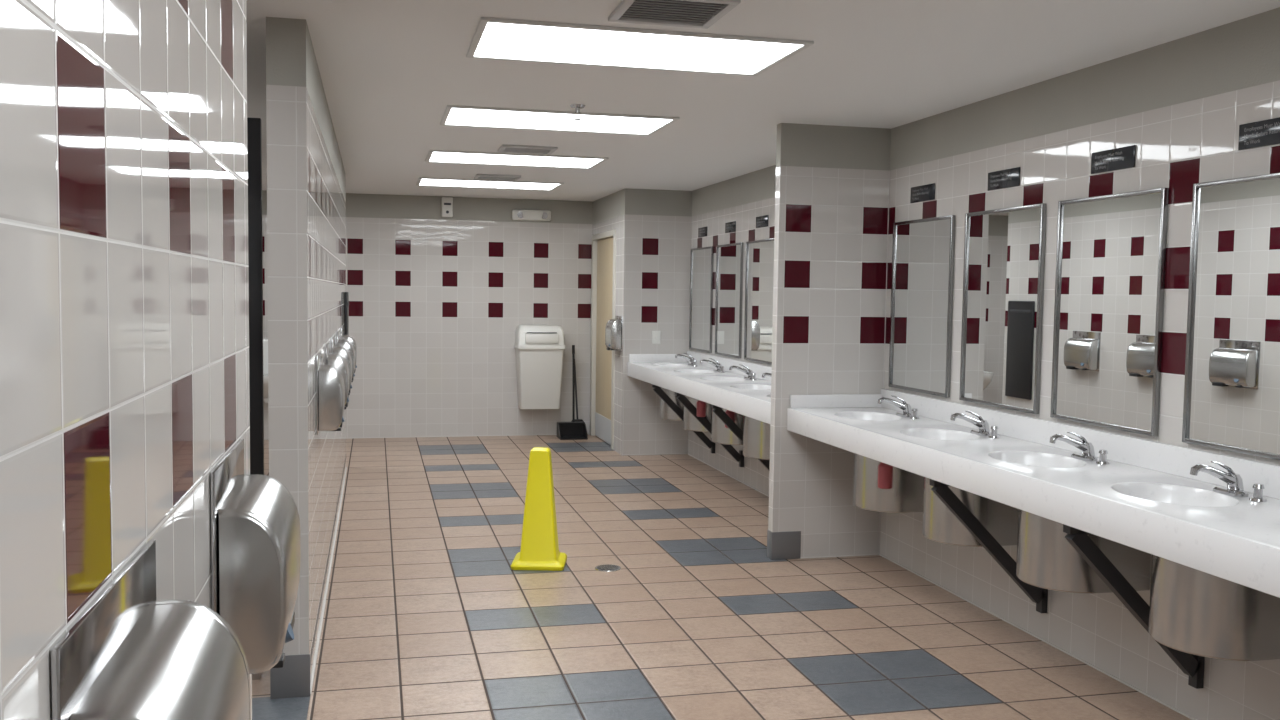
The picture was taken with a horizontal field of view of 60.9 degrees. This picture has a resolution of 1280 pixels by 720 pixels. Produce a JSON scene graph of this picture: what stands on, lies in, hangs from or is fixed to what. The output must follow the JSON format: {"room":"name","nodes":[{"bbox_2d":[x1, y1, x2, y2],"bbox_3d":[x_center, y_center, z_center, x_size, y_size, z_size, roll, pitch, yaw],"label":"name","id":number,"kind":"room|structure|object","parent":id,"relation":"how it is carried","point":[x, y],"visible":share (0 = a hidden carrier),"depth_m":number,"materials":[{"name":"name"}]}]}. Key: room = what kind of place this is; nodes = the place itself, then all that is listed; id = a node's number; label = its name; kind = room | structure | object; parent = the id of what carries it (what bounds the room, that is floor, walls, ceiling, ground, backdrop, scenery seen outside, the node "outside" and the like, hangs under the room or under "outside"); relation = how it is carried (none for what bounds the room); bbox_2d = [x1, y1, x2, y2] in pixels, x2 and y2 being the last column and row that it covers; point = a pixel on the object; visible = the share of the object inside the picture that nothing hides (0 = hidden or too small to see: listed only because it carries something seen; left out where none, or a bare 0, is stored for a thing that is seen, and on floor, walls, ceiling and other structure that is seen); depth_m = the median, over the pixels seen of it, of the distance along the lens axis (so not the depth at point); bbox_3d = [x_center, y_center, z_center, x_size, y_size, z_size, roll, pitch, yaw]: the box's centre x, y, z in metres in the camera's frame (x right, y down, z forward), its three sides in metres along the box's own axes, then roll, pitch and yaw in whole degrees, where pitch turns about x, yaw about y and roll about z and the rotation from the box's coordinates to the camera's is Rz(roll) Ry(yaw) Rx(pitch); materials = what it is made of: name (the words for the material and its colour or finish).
{"room":"public restroom","nodes":[
{"label":"public restroom","id":0,"kind":"room"},
{"bbox_2d":[0,0,251,719],"bbox_3d":[-0.349,0.257,0.147,0.135,2.440,4.018,0,4,-14],"label":"wall","id":1,"kind":"structure","parent":0,"point":[124,270],"depth_m":1.01,"materials":[{"name":"tile"}]},
{"bbox_2d":[51,539,250,719],"bbox_3d":[-0.431,0.367,1.012,0.110,0.327,0.368,0,4,-14],"label":"dryer","id":2,"kind":"object","parent":1,"relation":"attached to","point":[130,655],"visible":1,"depth_m":0.98,"materials":[{"name":"metal"}]},
{"bbox_2d":[210,439,300,673],"bbox_3d":[-0.622,0.316,1.797,0.110,0.327,0.368,0,4,-14],"label":"dryer","id":3,"kind":"object","parent":1,"relation":"attached to","point":[256,529],"visible":0.94,"depth_m":1.64,"materials":[{"name":"metal"}]},
{"bbox_2d":[310,434,1196,719],"bbox_3d":[-0.015,1.188,4.931,3.372,0.008,13.023,0,4,-14],"label":"trim","id":4,"kind":"structure","parent":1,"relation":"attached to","point":[906,568],"depth_m":5.38,"materials":[{"name":"grey"}]},
{"bbox_2d":[266,17,345,685],"bbox_3d":[-1.883,-0.150,6.458,0.135,2.440,5.267,0,4,-14],"label":"wall","id":5,"kind":"structure","parent":0,"point":[306,176],"depth_m":3.93,"materials":[{"name":"tile"}]},
{"bbox_2d":[270,654,309,698],"bbox_3d":[-1.275,1.154,3.972,0.139,0.157,0.006,0,4,-14],"label":"baseboard","id":6,"kind":"structure","parent":5,"relation":"attached to","point":[292,680],"depth_m":3.97,"materials":[{"name":"grey tile"}]},
{"bbox_2d":[316,350,344,434],"bbox_3d":[-1.315,0.133,4.649,0.110,0.327,0.368,0,4,-14],"label":"dryer","id":7,"kind":"object","parent":5,"relation":"attached to","point":[330,385],"visible":1,"depth_m":4.49,"materials":[{"name":"metal"}]},
{"bbox_2d":[325,342,348,408],"bbox_3d":[-1.516,0.079,5.473,0.110,0.327,0.368,0,4,-14],"label":"dryer","id":8,"kind":"object","parent":5,"relation":"attached to","point":[333,359],"visible":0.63,"depth_m":5.32,"materials":[{"name":"metal"}]},
{"bbox_2d":[331,336,351,394],"bbox_3d":[-1.692,0.033,6.200,0.110,0.327,0.368,0,4,-14],"label":"dryer","id":9,"kind":"object","parent":5,"relation":"attached to","point":[340,350],"visible":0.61,"depth_m":6.05,"materials":[{"name":"metal"}]},
{"bbox_2d":[337,330,354,381],"bbox_3d":[-1.900,-0.022,7.054,0.110,0.327,0.368,0,4,-14],"label":"dryer","id":10,"kind":"object","parent":5,"relation":"attached to","point":[346,344],"visible":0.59,"depth_m":6.91,"materials":[{"name":"metal"}]},
{"bbox_2d":[344,292,348,406],"bbox_3d":[-2.360,-0.092,8.768,0.026,0.910,0.410,0,4,-14],"label":"station","id":11,"kind":"object","parent":5,"relation":"attached to","point":[346,294],"visible":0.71,"depth_m":8.56,"materials":[{"name":"black plastic"}]},
{"bbox_2d":[341,326,356,372],"bbox_3d":[-2.091,-0.073,7.839,0.110,0.327,0.368,0,4,-14],"label":"dryer","id":12,"kind":"object","parent":5,"relation":"attached to","point":[349,338],"visible":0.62,"depth_m":7.69,"materials":[{"name":"metal"}]},
{"bbox_2d":[262,190,592,439],"bbox_3d":[-2.453,-0.435,11.010,5.475,2.440,0.120,0,4,-14],"label":"wall","id":13,"kind":"structure","parent":0,"point":[437,303],"depth_m":11.09,"materials":[{"name":"tile"}]},
{"bbox_2d":[263,339,267,402],"bbox_3d":[-3.539,0.009,10.536,0.350,0.820,0.340,0,4,-14],"label":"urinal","id":14,"kind":"object","parent":13,"relation":"attached to","point":[265,341],"visible":0.06,"depth_m":10.58,"materials":[{"name":"white ceramic"}]},
{"bbox_2d":[442,197,452,217],"bbox_3d":[-1.940,-1.538,10.961,0.110,0.200,0.076,0,4,-14],"label":"dispenser","id":15,"kind":"object","parent":13,"relation":"attached to","point":[447,202],"visible":1,"depth_m":10.93,"materials":[{"name":"white plastic"}]},
{"bbox_2d":[512,209,550,220],"bbox_3d":[-1.107,-1.483,11.151,0.400,0.110,0.107,0,4,-14],"label":"emergency light","id":16,"kind":"object","parent":13,"relation":"attached to","point":[522,215],"visible":1,"depth_m":11.14,"materials":[{"name":"white plastic"}]},
{"bbox_2d":[514,325,565,408],"bbox_3d":[-1.029,0.071,11.157,0.490,0.850,0.326,0,4,-14],"label":"trash bin","id":17,"kind":"object","parent":13,"relation":"attached to","point":[539,348],"visible":1,"depth_m":11.04,"materials":[{"name":"white plastic"}]},
{"bbox_2d":[592,190,621,452],"bbox_3d":[-0.295,-0.390,10.756,0.100,2.440,1.396,0,4,-14],"label":"wall","id":18,"kind":"structure","parent":0,"point":[607,210],"depth_m":10.24,"materials":[{"name":"tile"}]},
{"bbox_2d":[590,229,615,449],"bbox_3d":[-0.333,-0.222,10.861,0.104,2.090,1.130,0,4,-14],"label":"trim","id":19,"kind":"structure","parent":18,"relation":"attached to","point":[612,233],"depth_m":11.29,"materials":[{"name":"grey paint"}]},
{"bbox_2d":[595,237,612,444],"bbox_3d":[-0.358,-0.196,10.856,0.114,2.022,0.960,0,4,-14],"label":"door","id":20,"kind":"structure","parent":18,"relation":"in","point":[605,246],"depth_m":10.96,"materials":[{"name":"brown wood"}]},
{"bbox_2d":[605,316,622,350],"bbox_3d":[-0.249,-0.249,10.116,0.110,0.322,0.298,0,4,-14],"label":"dryer","id":21,"kind":"object","parent":18,"relation":"attached to","point":[614,327],"visible":1,"depth_m":10.00,"materials":[{"name":"metal"}]},
{"bbox_2d":[619,188,691,454],"bbox_3d":[0.141,-0.343,10.084,0.631,2.440,0.120,0,4,-14],"label":"wall","id":22,"kind":"structure","parent":0,"point":[656,224],"depth_m":10.01,"materials":[{"name":"tile"}]},
{"bbox_2d":[652,331,660,343],"bbox_3d":[0.151,-0.209,10.026,0.080,0.120,0.010,0,4,-14],"label":"light switch","id":23,"kind":"object","parent":22,"relation":"attached to","point":[656,335],"visible":1,"depth_m":10.03,"materials":[{"name":"white plastic"}]},
{"bbox_2d":[252,434,1190,719],"bbox_3d":[-0.921,1.233,4.714,5.475,0.080,13.263,0,4,-14],"label":"floor","id":24,"kind":"structure","parent":0,"point":[427,616],"depth_m":5.01,"materials":[{"name":"tile"}]},
{"bbox_2d":[247,117,263,679],"bbox_3d":[-2.147,0.161,3.940,1.488,2.120,0.045,0,4,-14],"label":"partition","id":25,"kind":"object","parent":24,"relation":"on","point":[254,125],"depth_m":4.07,"materials":[{"name":"black plastic"}]},
{"bbox_2d":[511,447,566,570],"bbox_3d":[-0.548,0.801,5.961,0.286,0.640,0.286,1,3,0],"label":"cone","id":26,"kind":"object","parent":24,"relation":"on","point":[539,550],"visible":1,"depth_m":5.88,"materials":[{"name":"yellow plastic"}]},
{"bbox_2d":[557,345,587,439],"bbox_3d":[-0.691,0.327,11.142,0.280,0.951,0.255,0,4,-14],"label":"dustpan","id":27,"kind":"object","parent":24,"relation":"on","point":[573,430],"visible":1,"depth_m":11.23,"materials":[{"name":"black plastic"}]},
{"bbox_2d":[571,367,587,435],"bbox_3d":[-0.653,0.389,11.366,0.220,0.801,0.085,0,4,-14],"label":"broom","id":28,"kind":"object","parent":24,"relation":"on","point":[576,419],"visible":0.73,"depth_m":11.36,"materials":[{"name":"black plastic"}]},
{"bbox_2d":[595,564,620,571],"bbox_3d":[-0.174,1.126,5.908,0.144,0.008,0.144,0,4,-14],"label":"floor drain","id":29,"kind":"object","parent":24,"relation":"on","point":[605,567],"visible":1,"depth_m":5.89,"materials":[{"name":"metal"}]},
{"bbox_2d":[246,0,1279,201],"bbox_3d":[-0.886,-1.282,4.560,5.475,0.080,13.263,0,4,-14],"label":"ceiling","id":30,"kind":"structure","parent":0,"point":[390,71],"depth_m":4.74,"materials":[{"name":"white paint"}]},
{"bbox_2d":[416,177,563,189],"bbox_3d":[-1.332,-1.550,9.599,1.236,0.012,0.636,0,4,-14],"label":"ceiling light","id":31,"kind":"object","parent":30,"relation":"in","point":[422,181],"depth_m":9.58,"materials":[{"name":"white plastic"}]},
{"bbox_2d":[474,174,520,180],"bbox_3d":[-1.180,-1.510,8.999,0.360,0.016,0.300,0,4,-14],"label":"ceiling vent","id":32,"kind":"object","parent":30,"relation":"in","point":[478,176],"depth_m":8.94,"materials":[{"name":"grey metal"}]},
{"bbox_2d":[425,150,608,168],"bbox_3d":[-0.895,-1.435,7.805,1.236,0.012,0.636,0,4,-14],"label":"ceiling light","id":33,"kind":"object","parent":30,"relation":"in","point":[437,156],"depth_m":7.78,"materials":[{"name":"white plastic"}]},
{"bbox_2d":[497,144,557,154],"bbox_3d":[-0.749,-1.395,7.224,0.360,0.016,0.300,0,4,-14],"label":"ceiling vent","id":34,"kind":"object","parent":30,"relation":"in","point":[523,149],"depth_m":7.17,"materials":[{"name":"grey metal"}]},
{"bbox_2d":[440,105,679,135],"bbox_3d":[-0.461,-1.320,6.021,1.236,0.012,0.636,0,4,-14],"label":"ceiling light","id":35,"kind":"object","parent":30,"relation":"in","point":[454,115],"depth_m":5.99,"materials":[{"name":"white plastic"}]},
{"bbox_2d":[570,104,584,120],"bbox_3d":[-0.317,-1.257,5.534,0.080,0.074,0.080,0,4,-14],"label":"sprinkler","id":36,"kind":"object","parent":30,"relation":"attached to","point":[577,107],"visible":1,"depth_m":5.52,"materials":[{"name":"silver metal"}]},
{"bbox_2d":[466,17,813,75],"bbox_3d":[-0.025,-1.204,4.226,1.236,0.012,0.636,0,4,-14],"label":"ceiling light","id":37,"kind":"object","parent":30,"relation":"in","point":[494,38],"depth_m":4.19,"materials":[{"name":"white plastic"}]},
{"bbox_2d":[608,0,740,28],"bbox_3d":[0.106,-1.163,3.622,0.360,0.016,0.360,0,4,-14],"label":"ceiling vent","id":38,"kind":"object","parent":30,"relation":"in","point":[703,14],"depth_m":3.64,"materials":[{"name":"grey metal"}]},
{"bbox_2d":[768,123,890,556],"bbox_3d":[1.074,-0.092,6.187,0.659,2.440,0.070,0,4,-14],"label":"wall partition","id":39,"kind":"structure","parent":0,"point":[833,182],"depth_m":6.14,"materials":[{"name":"tile"}]},
{"bbox_2d":[767,530,800,559],"bbox_3d":[0.818,1.047,6.195,0.175,0.157,0.076,0,4,-14],"label":"baseboard","id":40,"kind":"structure","parent":39,"relation":"attached to","point":[780,545],"depth_m":6.16,"materials":[{"name":"grey metal"}]},
{"bbox_2d":[688,7,1279,719],"bbox_3d":[1.698,-0.028,5.269,0.120,2.440,13.023,0,4,-14],"label":"wall","id":41,"kind":"structure","parent":0,"point":[1183,103],"depth_m":4.46,"materials":[{"name":"tile"}]},
{"bbox_2d":[660,388,683,420],"bbox_3d":[0.380,0.350,9.570,0.408,0.325,0.380,0,4,-14],"label":"drain","id":42,"kind":"object","parent":41,"relation":"attached to","point":[666,413],"visible":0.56,"depth_m":9.41,"materials":[{"name":"grey"}]},
{"bbox_2d":[652,384,714,452],"bbox_3d":[0.373,0.499,9.280,0.558,0.604,0.040,0,4,-14],"label":"bracket","id":43,"kind":"object","parent":41,"relation":"attached to","point":[657,389],"visible":0.55,"depth_m":9.24,"materials":[{"name":"black metal"}]},
{"bbox_2d":[684,396,711,431],"bbox_3d":[0.559,0.398,8.834,0.408,0.325,0.380,0,4,-14],"label":"drain","id":44,"kind":"object","parent":41,"relation":"attached to","point":[691,423],"visible":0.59,"depth_m":8.68,"materials":[{"name":"grey"}]},
{"bbox_2d":[627,351,771,423],"bbox_3d":[0.632,0.154,8.152,0.587,0.233,3.916,0,4,-14],"label":"countertop","id":45,"kind":"structure","parent":41,"relation":"attached to","point":[729,390],"depth_m":8.26,"materials":[{"name":"stone"}]},
{"bbox_2d":[675,353,697,365],"bbox_3d":[0.439,-0.007,9.629,0.221,0.111,0.164,3,4,29],"label":"faucet","id":46,"kind":"object","parent":45,"relation":"on","point":[692,360],"visible":1,"depth_m":9.62,"materials":[{"name":"silver metal"}]},
{"bbox_2d":[697,400,705,416],"bbox_3d":[0.474,0.297,8.383,0.072,0.279,0.072,0,4,-14],"label":"reservoir","id":47,"kind":"object","parent":45,"relation":"attached to","point":[701,406],"visible":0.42,"depth_m":8.36,"materials":[{"name":"red plastic"}]},
{"bbox_2d":[700,358,724,372],"bbox_3d":[0.618,0.040,8.892,0.221,0.111,0.164,3,4,29],"label":"faucet","id":48,"kind":"object","parent":45,"relation":"on","point":[720,368],"visible":1,"depth_m":8.88,"materials":[{"name":"silver metal"}]},
{"bbox_2d":[725,410,734,427],"bbox_3d":[0.639,0.341,7.705,0.072,0.279,0.072,0,4,-14],"label":"reservoir","id":49,"kind":"object","parent":45,"relation":"attached to","point":[731,414],"visible":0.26,"depth_m":7.68,"materials":[{"name":"red plastic"}]},
{"bbox_2d":[729,364,756,379],"bbox_3d":[0.797,0.088,8.155,0.221,0.111,0.164,3,4,29],"label":"faucet","id":50,"kind":"object","parent":45,"relation":"on","point":[751,375],"visible":1,"depth_m":8.15,"materials":[{"name":"silver metal"}]},
{"bbox_2d":[762,373,771,377],"bbox_3d":[0.965,0.132,7.466,0.221,0.111,0.164,3,4,29],"label":"faucet","id":51,"kind":"object","parent":45,"relation":"on","point":[764,374],"visible":0.14,"depth_m":7.45,"materials":[{"name":"silver metal"}]},
{"bbox_2d":[689,246,713,352],"bbox_3d":[0.544,-0.540,9.713,0.020,0.920,0.650,0,4,-14],"label":"wall mirror","id":52,"kind":"object","parent":41,"relation":"attached to","point":[701,259],"visible":1,"depth_m":9.70,"materials":[{"name":"silver metal"}]},
{"bbox_2d":[698,227,706,237],"bbox_3d":[0.558,-1.137,9.683,0.007,0.085,0.260,0,4,-14],"label":"sign","id":53,"kind":"object","parent":41,"relation":"attached to","point":[702,232],"visible":1,"depth_m":9.68,"materials":[{"name":"grey plastic"}]},
{"bbox_2d":[676,392,743,466],"bbox_3d":[0.550,0.546,8.552,0.558,0.604,0.040,0,4,-14],"label":"bracket","id":54,"kind":"object","parent":41,"relation":"attached to","point":[739,457],"visible":0.64,"depth_m":8.52,"materials":[{"name":"black metal"}]},
{"bbox_2d":[711,409,742,444],"bbox_3d":[0.738,0.445,8.097,0.408,0.325,0.380,0,4,-14],"label":"drain","id":55,"kind":"object","parent":41,"relation":"attached to","point":[720,434],"visible":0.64,"depth_m":7.94,"materials":[{"name":"grey metal"}]},
{"bbox_2d":[714,242,743,357],"bbox_3d":[0.728,-0.492,8.956,0.020,0.920,0.650,0,4,-14],"label":"wall mirror","id":56,"kind":"object","parent":41,"relation":"attached to","point":[729,257],"visible":1,"depth_m":8.93,"materials":[{"name":"silver metal"}]},
{"bbox_2d":[725,221,735,232],"bbox_3d":[0.742,-1.088,8.927,0.007,0.085,0.260,0,4,-14],"label":"sign","id":57,"kind":"object","parent":41,"relation":"attached to","point":[730,226],"visible":1,"depth_m":8.92,"materials":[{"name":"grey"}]},
{"bbox_2d":[711,404,769,469],"bbox_3d":[0.770,0.604,7.650,0.558,0.604,0.040,0,4,-14],"label":"bracket","id":58,"kind":"object","parent":41,"relation":"attached to","point":[718,411],"visible":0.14,"depth_m":7.59,"materials":[{"name":"black metal"}]},
{"bbox_2d":[743,415,769,459],"bbox_3d":[0.906,0.490,7.408,0.408,0.325,0.380,0,4,-14],"label":"drain","id":59,"kind":"object","parent":41,"relation":"attached to","point":[756,433],"visible":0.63,"depth_m":7.26,"materials":[{"name":"grey metal"}]},
{"bbox_2d":[744,238,773,364],"bbox_3d":[0.907,-0.444,8.219,0.020,0.920,0.650,0,4,-14],"label":"wall mirror","id":60,"kind":"object","parent":41,"relation":"attached to","point":[759,266],"visible":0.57,"depth_m":8.23,"materials":[{"name":"silver metal"}]},
{"bbox_2d":[756,215,767,227],"bbox_3d":[0.918,-1.041,8.199,0.007,0.085,0.260,0,4,-14],"label":"sign","id":61,"kind":"object","parent":41,"relation":"attached to","point":[761,221],"visible":1,"depth_m":8.19,"materials":[{"name":"grey plastic"}]},
{"bbox_2d":[853,453,923,512],"bbox_3d":[1.323,0.600,5.691,0.408,0.325,0.380,0,4,-14],"label":"drain","id":62,"kind":"object","parent":41,"relation":"attached to","point":[905,495],"visible":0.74,"depth_m":5.53,"materials":[{"name":"grey metal"}]},
{"bbox_2d":[888,215,955,397],"bbox_3d":[1.494,-0.289,5.807,0.020,0.920,0.645,0,4,-14],"label":"wall mirror","id":63,"kind":"object","parent":41,"relation":"attached to","point":[922,277],"visible":1,"depth_m":5.78,"materials":[{"name":"silver metal"}]},
{"bbox_2d":[910,183,934,202],"bbox_3d":[1.503,-0.886,5.794,0.007,0.085,0.260,0,4,-14],"label":"sign","id":64,"kind":"object","parent":41,"relation":"attached to","point":[924,192],"visible":1,"depth_m":5.79,"materials":[{"name":"grey plastic"}]},
{"bbox_2d":[922,477,1017,546],"bbox_3d":[1.500,0.647,4.964,0.408,0.325,0.380,0,4,-14],"label":"drain","id":65,"kind":"object","parent":41,"relation":"attached to","point":[939,524],"visible":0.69,"depth_m":4.80,"materials":[{"name":"grey metal"}]},
{"bbox_2d":[930,479,1047,612],"bbox_3d":[1.496,0.796,4.663,0.558,0.604,0.040,0,4,-14],"label":"bracket","id":66,"kind":"object","parent":41,"relation":"attached to","point":[1038,595],"visible":0.57,"depth_m":4.64,"materials":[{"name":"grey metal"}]},
{"bbox_2d":[959,203,1046,413],"bbox_3d":[1.675,-0.241,5.063,0.020,0.920,0.640,0,4,-14],"label":"wall mirror","id":67,"kind":"object","parent":41,"relation":"attached to","point":[1004,249],"visible":1,"depth_m":5.03,"materials":[{"name":"silver metal"}]},
{"bbox_2d":[988,167,1019,190],"bbox_3d":[1.685,-0.838,5.047,0.007,0.085,0.260,0,4,-14],"label":"sign","id":68,"kind":"object","parent":41,"relation":"attached to","point":[1007,178],"visible":1,"depth_m":5.03,"materials":[{"name":"grey"}]},
{"bbox_2d":[787,389,1279,597],"bbox_3d":[1.567,0.402,4.308,0.587,0.233,3.866,0,4,-14],"label":"countertop","id":69,"kind":"structure","parent":41,"relation":"attached to","point":[1147,499],"depth_m":3.94,"materials":[{"name":"stone"}]},
{"bbox_2d":[878,462,892,488],"bbox_3d":[1.209,0.492,5.358,0.072,0.279,0.072,0,4,-14],"label":"reservoir","id":70,"kind":"object","parent":69,"relation":"attached to","point":[885,471],"visible":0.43,"depth_m":5.33,"materials":[{"name":"red plastic"}]},
{"bbox_2d":[877,395,919,418],"bbox_3d":[1.382,0.243,5.750,0.221,0.111,0.164,3,4,29],"label":"faucet","id":71,"kind":"object","parent":69,"relation":"on","point":[907,410],"visible":1,"depth_m":5.74,"materials":[{"name":"silver metal"}]},
{"bbox_2d":[950,411,999,437],"bbox_3d":[1.559,0.290,5.022,0.221,0.111,0.164,3,4,29],"label":"faucet","id":72,"kind":"object","parent":69,"relation":"on","point":[983,425],"visible":1,"depth_m":5.01,"materials":[{"name":"silver metal"}]},
{"bbox_2d":[1050,431,1109,463],"bbox_3d":[1.738,0.337,4.285,0.221,0.111,0.164,3,4,29],"label":"faucet","id":73,"kind":"object","parent":69,"relation":"on","point":[1088,453],"visible":1,"depth_m":4.28,"materials":[{"name":"silver metal"}]},
{"bbox_2d":[1190,461,1266,501],"bbox_3d":[1.917,0.385,3.548,0.221,0.111,0.164,3,4,29],"label":"faucet","id":74,"kind":"object","parent":69,"relation":"on","point":[1235,488],"visible":1,"depth_m":3.54,"materials":[{"name":"silver metal"}]},
{"bbox_2d":[1016,509,1150,592],"bbox_3d":[1.679,0.695,4.227,0.408,0.325,0.380,0,4,-14],"label":"drain","id":75,"kind":"object","parent":41,"relation":"attached to","point":[1046,559],"visible":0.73,"depth_m":4.08,"materials":[{"name":"grey metal"}]},
{"bbox_2d":[1050,188,1168,436],"bbox_3d":[1.851,-0.194,4.335,0.020,0.920,0.640,0,4,-14],"label":"wall mirror","id":76,"kind":"object","parent":41,"relation":"attached to","point":[1111,251],"visible":1,"depth_m":4.30,"materials":[{"name":"silver metal"}]},
{"bbox_2d":[1091,145,1135,173],"bbox_3d":[1.866,-0.790,4.301,0.007,0.085,0.260,0,4,-14],"label":"sign","id":77,"kind":"object","parent":41,"relation":"attached to","point":[1123,157],"visible":1,"depth_m":4.29,"materials":[{"name":"grey plastic"}]},
{"bbox_2d":[1063,524,1204,688],"bbox_3d":[1.713,0.854,3.771,0.558,0.604,0.040,0,4,-14],"label":"bracket","id":78,"kind":"object","parent":41,"relation":"attached to","point":[1191,665],"visible":0.57,"depth_m":3.74,"materials":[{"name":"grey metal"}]},
{"bbox_2d":[1149,555,1279,660],"bbox_3d":[1.858,0.742,3.490,0.408,0.325,0.380,0,4,-14],"label":"drain","id":79,"kind":"object","parent":41,"relation":"attached to","point":[1193,611],"visible":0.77,"depth_m":3.33,"materials":[{"name":"grey metal"}]},
{"bbox_2d":[1182,173,1279,459],"bbox_3d":[2.036,-0.145,3.576,0.020,0.920,0.635,0,4,-14],"label":"wall mirror","id":80,"kind":"object","parent":41,"relation":"attached to","point":[1232,382],"visible":1,"depth_m":3.67,"materials":[{"name":"silver metal"}]},
{"bbox_2d":[1238,117,1279,149],"bbox_3d":[2.050,-0.742,3.544,0.007,0.085,0.260,0,4,-14],"label":"sign","id":81,"kind":"object","parent":41,"relation":"attached to","point":[1262,133],"visible":1,"depth_m":3.58,"materials":[{"name":"grey plastic"}]}
]}

